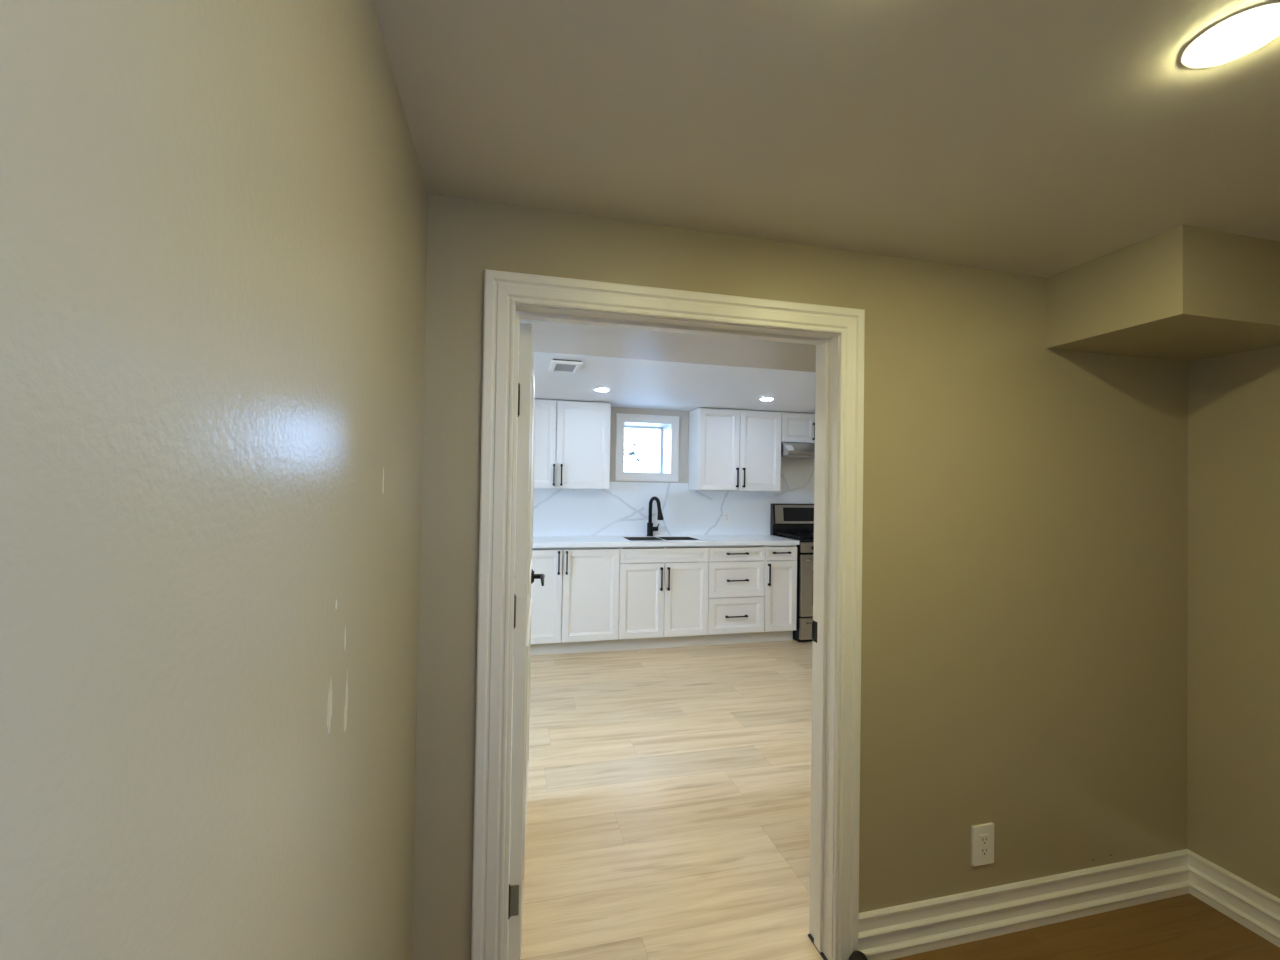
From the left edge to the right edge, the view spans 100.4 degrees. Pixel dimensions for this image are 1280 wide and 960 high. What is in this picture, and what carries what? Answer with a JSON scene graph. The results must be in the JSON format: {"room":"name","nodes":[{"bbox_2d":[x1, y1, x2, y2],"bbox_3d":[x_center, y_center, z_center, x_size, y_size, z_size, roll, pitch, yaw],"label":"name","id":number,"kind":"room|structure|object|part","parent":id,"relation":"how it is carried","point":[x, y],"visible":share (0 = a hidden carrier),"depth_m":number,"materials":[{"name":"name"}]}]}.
{"room":"empty basement room","nodes":[
{"label":"empty basement room","id":0,"kind":"room"},
{"bbox_2d":[0,0,427,959],"bbox_3d":[-0.063,0.406,-0.984,0.101,2.400,4.923,1,-1,-14],"label":"wall","id":1,"kind":"structure","parent":0,"point":[213,213],"depth_m":0.42,"materials":[{"name":"beige paint"}]},
{"bbox_2d":[569,407,735,490],"bbox_3d":[-0.065,0.473,5.796,6.800,2.446,0.420,1,-1,-14],"label":"wall","id":2,"kind":"structure","parent":0,"point":[683,415],"depth_m":5.68,"materials":[{"name":"beige paint"}]},
{"bbox_2d":[516,399,610,488],"bbox_3d":[-0.831,-0.341,5.214,1.048,0.841,0.367,1,-1,-14],"label":"upper cabinet","id":3,"kind":"object","parent":2,"relation":"attached to","point":[572,444],"visible":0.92,"depth_m":5.12,"materials":[{"name":"white paint"}]},
{"bbox_3d":[-1.054,-0.345,5.021,0.518,0.838,0.020,1,-1,-14],"label":"door","id":4,"kind":"part","parent":3,"relation":"part of","materials":[{"name":"white paint"}]},
{"bbox_3d":[-0.815,-0.049,5.046,0.018,0.206,0.038,1,-1,-14],"label":"handle","id":5,"kind":"part","parent":3,"relation":"part of","materials":[{"name":"black metal"}]},
{"bbox_3d":[-0.545,-0.336,5.144,0.518,0.838,0.020,1,-1,-14],"label":"door","id":6,"kind":"part","parent":3,"relation":"part of","materials":[{"name":"white paint"}]},
{"bbox_2d":[615,413,678,481],"bbox_3d":[0.037,-0.335,5.806,0.682,0.700,0.413,1,-1,-14],"label":"window","id":7,"kind":"structure","parent":2,"relation":"in","point":[668,426],"depth_m":5.67,"materials":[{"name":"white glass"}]},
{"bbox_2d":[515,457,814,535],"bbox_3d":[0.333,0.116,5.669,3.900,1.068,0.020,1,-1,-14],"label":"backsplash","id":8,"kind":"structure","parent":2,"relation":"attached to","point":[622,509],"depth_m":5.64,"materials":[{"name":"white stone"}]},
{"bbox_2d":[723,511,730,522],"bbox_3d":[0.943,0.405,5.796,0.092,0.128,0.012,1,-1,-14],"label":"kitchen outlet","id":9,"kind":"object","parent":8,"relation":"attached to","point":[726,514],"visible":1,"depth_m":5.79,"materials":[{"name":"white plastic"}]},
{"bbox_2d":[688,408,781,490],"bbox_3d":[1.011,-0.308,5.657,0.917,0.837,0.367,1,-1,-14],"label":"upper cabinet","id":10,"kind":"object","parent":2,"relation":"attached to","point":[738,450],"visible":1,"depth_m":5.52,"materials":[{"name":"white paint"}]},
{"bbox_3d":[0.813,-0.312,5.470,0.439,0.834,0.020,1,-1,-14],"label":"door","id":11,"kind":"part","parent":10,"relation":"part of","materials":[{"name":"white paint"}]},
{"bbox_3d":[1.002,-0.025,5.483,0.018,0.203,0.038,1,-1,-14],"label":"handle","id":12,"kind":"part","parent":10,"relation":"part of","materials":[{"name":"black metal"}]},
{"bbox_3d":[1.259,-0.304,5.577,0.466,0.834,0.020,1,-1,-14],"label":"door","id":13,"kind":"part","parent":10,"relation":"part of","materials":[{"name":"white paint"}]},
{"bbox_2d":[781,442,814,457],"bbox_3d":[1.859,-0.320,5.798,0.779,0.145,0.448,1,-1,-14],"label":"range hood","id":14,"kind":"object","parent":2,"relation":"attached to","point":[788,449],"visible":0.31,"depth_m":5.59,"materials":[{"name":"silver metal"}]},
{"bbox_2d":[781,412,814,442],"bbox_3d":[1.852,-0.553,5.861,0.800,0.315,0.367,1,-1,-14],"label":"upper cabinet","id":15,"kind":"object","parent":2,"relation":"attached to","point":[795,427],"visible":0.31,"depth_m":5.68,"materials":[{"name":"white paint"}]},
{"bbox_3d":[-0.144,0.105,6.583,1.600,0.100,1.130,1,-1,-14],"label":"trim","id":16,"kind":"structure","parent":2,"relation":"attached to","visible":0},
{"bbox_2d":[624,443,645,471],"bbox_3d":[-0.089,-0.204,6.558,0.340,0.520,0.244,1,-1,-14],"label":"shrub","id":17,"kind":"object","parent":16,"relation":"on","point":[632,453],"visible":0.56,"depth_m":6.51,"materials":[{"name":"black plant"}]},
{"bbox_2d":[518,352,815,413],"bbox_3d":[0.390,-0.844,4.007,6.800,0.154,4.296,1,-1,-14],"label":"ceiling","id":18,"kind":"structure","parent":0,"point":[632,383],"depth_m":4.30,"materials":[{"name":"white paint"}]},
{"bbox_2d":[548,359,582,373],"bbox_3d":[-0.510,-0.773,3.639,0.208,0.026,0.320,1,-1,-14],"label":"ceiling vent","id":19,"kind":"object","parent":18,"relation":"in","point":[556,365],"visible":1,"depth_m":3.59,"materials":[{"name":"white plastic"}]},
{"bbox_2d":[554,364,575,371],"bbox_3d":[-0.510,-0.769,3.639,0.132,0.003,0.248,1,-1,-14],"label":"grille","id":20,"kind":"object","parent":19,"relation":"attached to","point":[557,367],"depth_m":3.65,"materials":[{"name":"white metal"}]},
{"bbox_2d":[594,388,609,391],"bbox_3d":[-0.323,-0.768,4.558,0.134,0.006,0.134,1,-1,-14],"label":"recessed light","id":21,"kind":"object","parent":18,"relation":"in","point":[598,389],"visible":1,"depth_m":4.54,"materials":[{"name":"white plastic"}]},
{"bbox_2d":[760,398,773,400],"bbox_3d":[1.164,-0.740,4.895,0.134,0.006,0.134,1,-1,-14],"label":"recessed light","id":22,"kind":"object","parent":18,"relation":"in","point":[764,399],"visible":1,"depth_m":4.88,"materials":[{"name":"white plastic"}]},
{"bbox_2d":[519,319,815,371],"bbox_3d":[0.812,-0.656,2.237,6.600,0.256,0.661,1,-1,-14],"label":"wall","id":23,"kind":"structure","parent":0,"point":[548,337],"depth_m":2.17,"materials":[{"name":"beige paint"}]},
{"bbox_2d":[412,194,1187,959],"bbox_3d":[0.889,0.308,1.842,6.800,2.500,0.127,1,-1,-14],"label":"wall","id":24,"kind":"structure","parent":0,"point":[1024,638],"depth_m":1.82,"materials":[{"name":"beige paint"}]},
{"bbox_2d":[508,323,544,959],"bbox_3d":[-0.454,0.528,2.095,0.163,1.998,1.001,1,-1,-11],"label":"door","id":25,"kind":"structure","parent":24,"relation":"in","point":[525,576],"depth_m":1.61,"materials":[{"name":"white wood"}]},
{"bbox_3d":[-0.434,0.481,2.098,0.006,1.640,0.745,1,-1,-11],"label":"panel moulding","id":26,"kind":"part","parent":25,"relation":"part of","materials":[{"name":"white wood"}]},
{"bbox_3d":[-0.486,0.456,2.522,0.056,0.066,0.066,1,-1,-11],"label":"handle","id":27,"kind":"part","parent":25,"relation":"part of","materials":[{"name":"black metal"}]},
{"bbox_3d":[-0.454,0.463,2.474,0.026,0.037,0.137,1,-1,-11],"label":"lever","id":28,"kind":"part","parent":25,"relation":"part of","materials":[{"name":"black metal"}]},
{"bbox_2d":[471,269,864,959],"bbox_3d":[0.118,0.490,1.655,1.186,2.106,0.164,1,-1,-14],"label":"trim","id":29,"kind":"structure","parent":24,"relation":"attached to","point":[837,333],"depth_m":1.66,"materials":[{"name":"white wood"}]},
{"bbox_3d":[0.101,0.489,1.726,1.186,2.103,0.019,1,-1,-14],"label":"casing","id":30,"kind":"part","parent":29,"relation":"part of","materials":[{"name":"white wood"}]},
{"bbox_3d":[0.601,0.519,1.822,0.008,0.070,0.036,1,-1,-14],"label":"strike plate","id":31,"kind":"part","parent":29,"relation":"part of","materials":[{"name":"black metal"}]},
{"bbox_2d":[971,823,993,866],"bbox_3d":[1.179,1.253,1.832,0.088,0.134,0.012,1,-1,-14],"label":"wall outlet","id":32,"kind":"object","parent":24,"relation":"attached to","point":[982,835],"visible":1,"depth_m":1.83,"materials":[{"name":"white plastic"}]},
{"bbox_2d":[979,834,988,856],"bbox_3d":[1.180,1.253,1.828,0.039,0.074,0.004,1,-1,-14],"label":"receptacle","id":33,"kind":"object","parent":32,"relation":"attached to","point":[983,838],"depth_m":1.83,"materials":[{"name":"white plastic"}]},
{"bbox_2d":[858,849,1189,959],"bbox_3d":[1.407,1.490,1.879,1.460,0.155,0.022,1,-1,-14],"label":"baseboard","id":34,"kind":"structure","parent":24,"relation":"attached to","point":[889,933],"depth_m":1.86,"materials":[{"name":"white wood"}]},
{"bbox_2d":[372,0,1279,276],"bbox_3d":[1.402,-0.867,-0.671,3.048,0.200,5.023,1,-1,-14],"label":"ceiling","id":35,"kind":"structure","parent":0,"point":[1041,138],"depth_m":1.11,"materials":[{"name":"paint"}]},
{"bbox_2d":[1180,1,1279,68],"bbox_3d":[1.013,-0.749,0.906,0.134,0.006,0.134,1,-1,-14],"label":"recessed light","id":36,"kind":"object","parent":35,"relation":"in","point":[1245,32],"visible":1,"depth_m":0.90,"materials":[{"name":"white plastic"}]},
{"bbox_2d":[507,639,1279,959],"bbox_3d":[0.988,1.603,1.326,6.800,0.100,9.145,1,-1,-14],"label":"floor","id":37,"kind":"structure","parent":0,"point":[668,817],"depth_m":2.38,"materials":[{"name":"brown wood"}]},
{"bbox_2d":[513,547,619,654],"bbox_3d":[-0.764,1.089,5.045,1.040,0.972,0.658,1,-1,-14],"label":"base cabinet","id":38,"kind":"object","parent":37,"relation":"on","point":[576,609],"visible":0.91,"depth_m":4.81,"materials":[{"name":"white paint"}]},
{"bbox_3d":[-0.950,1.034,4.712,0.514,0.826,0.020,1,-1,-14],"label":"door","id":39,"kind":"part","parent":38,"relation":"part of","materials":[{"name":"white paint"}]},
{"bbox_3d":[-0.721,0.737,4.740,0.018,0.210,0.038,1,-1,-14],"label":"handle","id":40,"kind":"part","parent":38,"relation":"part of","materials":[{"name":"black metal"}]},
{"bbox_3d":[-0.652,0.738,4.757,0.018,0.210,0.038,1,-1,-14],"label":"handle","id":41,"kind":"part","parent":38,"relation":"part of","materials":[{"name":"black metal"}]},
{"bbox_3d":[-0.445,1.043,4.834,0.514,0.826,0.020,1,-1,-14],"label":"door","id":42,"kind":"part","parent":38,"relation":"part of","materials":[{"name":"white paint"}]},
{"bbox_2d":[515,535,799,547],"bbox_3d":[0.123,0.599,5.272,2.852,0.040,0.643,1,-1,-14],"label":"countertop","id":43,"kind":"structure","parent":38,"relation":"on","point":[703,540],"depth_m":5.10,"materials":[{"name":"white stone"}]},
{"bbox_2d":[647,496,663,535],"bbox_3d":[0.155,0.375,5.460,0.129,0.413,0.251,1,-1,-14],"label":"faucet","id":44,"kind":"object","parent":43,"relation":"on","point":[650,528],"visible":1,"depth_m":5.51,"materials":[{"name":"black metal"}]},
{"bbox_3d":[0.151,0.310,5.460,0.043,0.283,0.220,1,-1,-30],"label":"spout","id":45,"kind":"part","parent":44,"relation":"part of","materials":[{"name":"black metal"}]},
{"bbox_2d":[623,537,699,562],"bbox_3d":[0.204,0.691,5.293,0.701,0.219,0.356,1,-1,-14],"label":"sink","id":46,"kind":"object","parent":43,"relation":"in","point":[628,538],"visible":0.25,"depth_m":5.42,"materials":[{"name":"grey metal"}]},
{"bbox_3d":[0.028,0.688,5.251,0.339,0.218,0.356,1,-1,-14],"label":"bowl","id":47,"kind":"part","parent":46,"relation":"part of","materials":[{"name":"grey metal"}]},
{"bbox_3d":[0.381,0.695,5.336,0.336,0.218,0.356,1,-1,-14],"label":"bowl","id":48,"kind":"part","parent":46,"relation":"part of","materials":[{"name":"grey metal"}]},
{"bbox_2d":[617,546,708,649],"bbox_3d":[0.163,1.107,5.268,0.868,0.972,0.658,1,-1,-14],"label":"base cabinet","id":49,"kind":"object","parent":37,"relation":"on","point":[662,604],"visible":0.97,"depth_m":4.99,"materials":[{"name":"white paint"}]},
{"bbox_3d":[0.016,1.119,4.944,0.424,0.691,0.020,1,-1,-14],"label":"door","id":50,"kind":"part","parent":49,"relation":"part of","materials":[{"name":"white paint"}]},
{"bbox_3d":[0.201,0.921,4.960,0.018,0.216,0.038,1,-1,-14],"label":"handle","id":51,"kind":"part","parent":49,"relation":"part of","materials":[{"name":"black metal"}]},
{"bbox_3d":[0.268,0.922,4.976,0.018,0.216,0.038,1,-1,-14],"label":"handle","id":52,"kind":"part","parent":49,"relation":"part of","materials":[{"name":"black metal"}]},
{"bbox_3d":[0.438,1.127,5.045,0.432,0.691,0.020,1,-1,-14],"label":"door","id":53,"kind":"part","parent":49,"relation":"part of","materials":[{"name":"white paint"}]},
{"bbox_2d":[705,545,764,644],"bbox_3d":[0.870,1.120,5.438,0.586,0.972,0.658,1,-1,-14],"label":"base cabinet","id":54,"kind":"object","parent":37,"relation":"on","point":[736,573],"visible":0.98,"depth_m":5.17,"materials":[{"name":"white paint"}]},
{"bbox_3d":[0.933,1.310,5.162,0.580,0.344,0.020,1,-1,-14],"label":"drawer","id":55,"kind":"part","parent":54,"relation":"part of","materials":[{"name":"white paint"}]},
{"bbox_3d":[0.930,1.313,5.132,0.225,0.018,0.038,1,-1,-14],"label":"handle","id":56,"kind":"part","parent":54,"relation":"part of","materials":[{"name":"black metal"}]},
{"bbox_3d":[0.938,0.962,5.167,0.580,0.341,0.020,1,-1,-14],"label":"drawer","id":57,"kind":"part","parent":54,"relation":"part of","materials":[{"name":"white paint"}]},
{"bbox_3d":[0.942,0.721,5.170,0.580,0.129,0.020,1,-1,-14],"label":"drawer","id":58,"kind":"part","parent":54,"relation":"part of","materials":[{"name":"white paint"}]},
{"bbox_3d":[0.943,0.968,5.138,0.220,0.018,0.038,1,-1,-14],"label":"handle","id":59,"kind":"part","parent":54,"relation":"part of","materials":[{"name":"black metal"}]},
{"bbox_3d":[0.943,0.710,5.141,0.222,0.018,0.038,1,-1,-14],"label":"handle","id":60,"kind":"part","parent":54,"relation":"part of","materials":[{"name":"black metal"}]},
{"bbox_2d":[761,545,796,641],"bbox_3d":[1.325,1.128,5.548,0.350,0.972,0.658,1,-1,-14],"label":"base cabinet","id":61,"kind":"object","parent":37,"relation":"on","point":[780,597],"visible":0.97,"depth_m":5.28,"materials":[{"name":"white paint"}]},
{"bbox_3d":[1.266,0.928,5.216,0.018,0.215,0.038,1,-1,-14],"label":"handle","id":62,"kind":"part","parent":61,"relation":"part of","materials":[{"name":"black metal"}]},
{"bbox_3d":[1.391,1.145,5.274,0.344,0.691,0.020,1,-1,-14],"label":"door","id":63,"kind":"part","parent":61,"relation":"part of","materials":[{"name":"white paint"}]},
{"bbox_3d":[1.397,0.729,5.280,0.344,0.129,0.020,1,-1,-14],"label":"drawer","id":64,"kind":"part","parent":61,"relation":"part of","materials":[{"name":"white paint"}]},
{"bbox_3d":[1.399,0.717,5.250,0.185,0.018,0.038,1,-1,-14],"label":"handle","id":65,"kind":"part","parent":61,"relation":"part of","materials":[{"name":"black metal"}]},
{"bbox_2d":[770,503,813,641],"bbox_3d":[1.894,0.944,5.650,0.766,1.362,0.724,1,-1,-14],"label":"stove","id":66,"kind":"object","parent":37,"relation":"on","point":[790,521],"visible":0.37,"depth_m":5.34,"materials":[{"name":"silver metal"}]},
{"bbox_2d":[773,535,813,541],"bbox_3d":[1.898,0.617,5.661,0.766,0.016,0.591,1,-1,-14],"label":"cooktop","id":67,"kind":"object","parent":66,"relation":"in","point":[802,538],"depth_m":5.49,"materials":[{"name":"black glass"}]},
{"bbox_3d":[1.952,1.482,5.369,0.758,0.210,0.033,1,-1,-14],"label":"drawer","id":68,"kind":"part","parent":66,"relation":"part of","materials":[{"name":"silver metal"}]},
{"bbox_3d":[1.959,1.055,5.374,0.758,0.610,0.035,1,-1,-14],"label":"oven door","id":69,"kind":"part","parent":66,"relation":"part of","materials":[{"name":"silver metal"}]},
{"bbox_3d":[1.964,0.677,5.382,0.758,0.100,0.030,1,-1,-14],"label":"control panel","id":70,"kind":"part","parent":66,"relation":"part of","materials":[{"name":"silver metal"}]},
{"bbox_2d":[849,950,867,959],"bbox_3d":[0.682,1.514,1.660,0.068,0.078,0.068,1,-1,-14],"label":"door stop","id":71,"kind":"object","parent":37,"relation":"on","point":[856,955],"visible":1,"depth_m":1.66,"materials":[{"name":"black rubber"}]},
{"bbox_2d":[1046,225,1279,361],"bbox_3d":[1.854,-0.599,1.812,0.698,0.257,0.402,1,-1,-14],"label":"soffit","id":72,"kind":"structure","parent":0,"point":[1184,293],"depth_m":1.64,"materials":[{"name":"beige paint"}]},
{"bbox_2d":[1187,345,1279,898],"bbox_3d":[2.422,0.474,1.181,0.150,2.400,1.873,1,-1,-14],"label":"wall","id":73,"kind":"structure","parent":0,"point":[1233,661],"depth_m":1.94,"materials":[{"name":"beige paint"}]},
{"bbox_2d":[1187,849,1279,947],"bbox_3d":[2.310,1.495,1.196,0.022,0.155,1.773,1,-1,-14],"label":"baseboard","id":74,"kind":"structure","parent":73,"relation":"attached to","point":[1247,904],"depth_m":1.91,"materials":[{"name":"white wood"}]}
]}

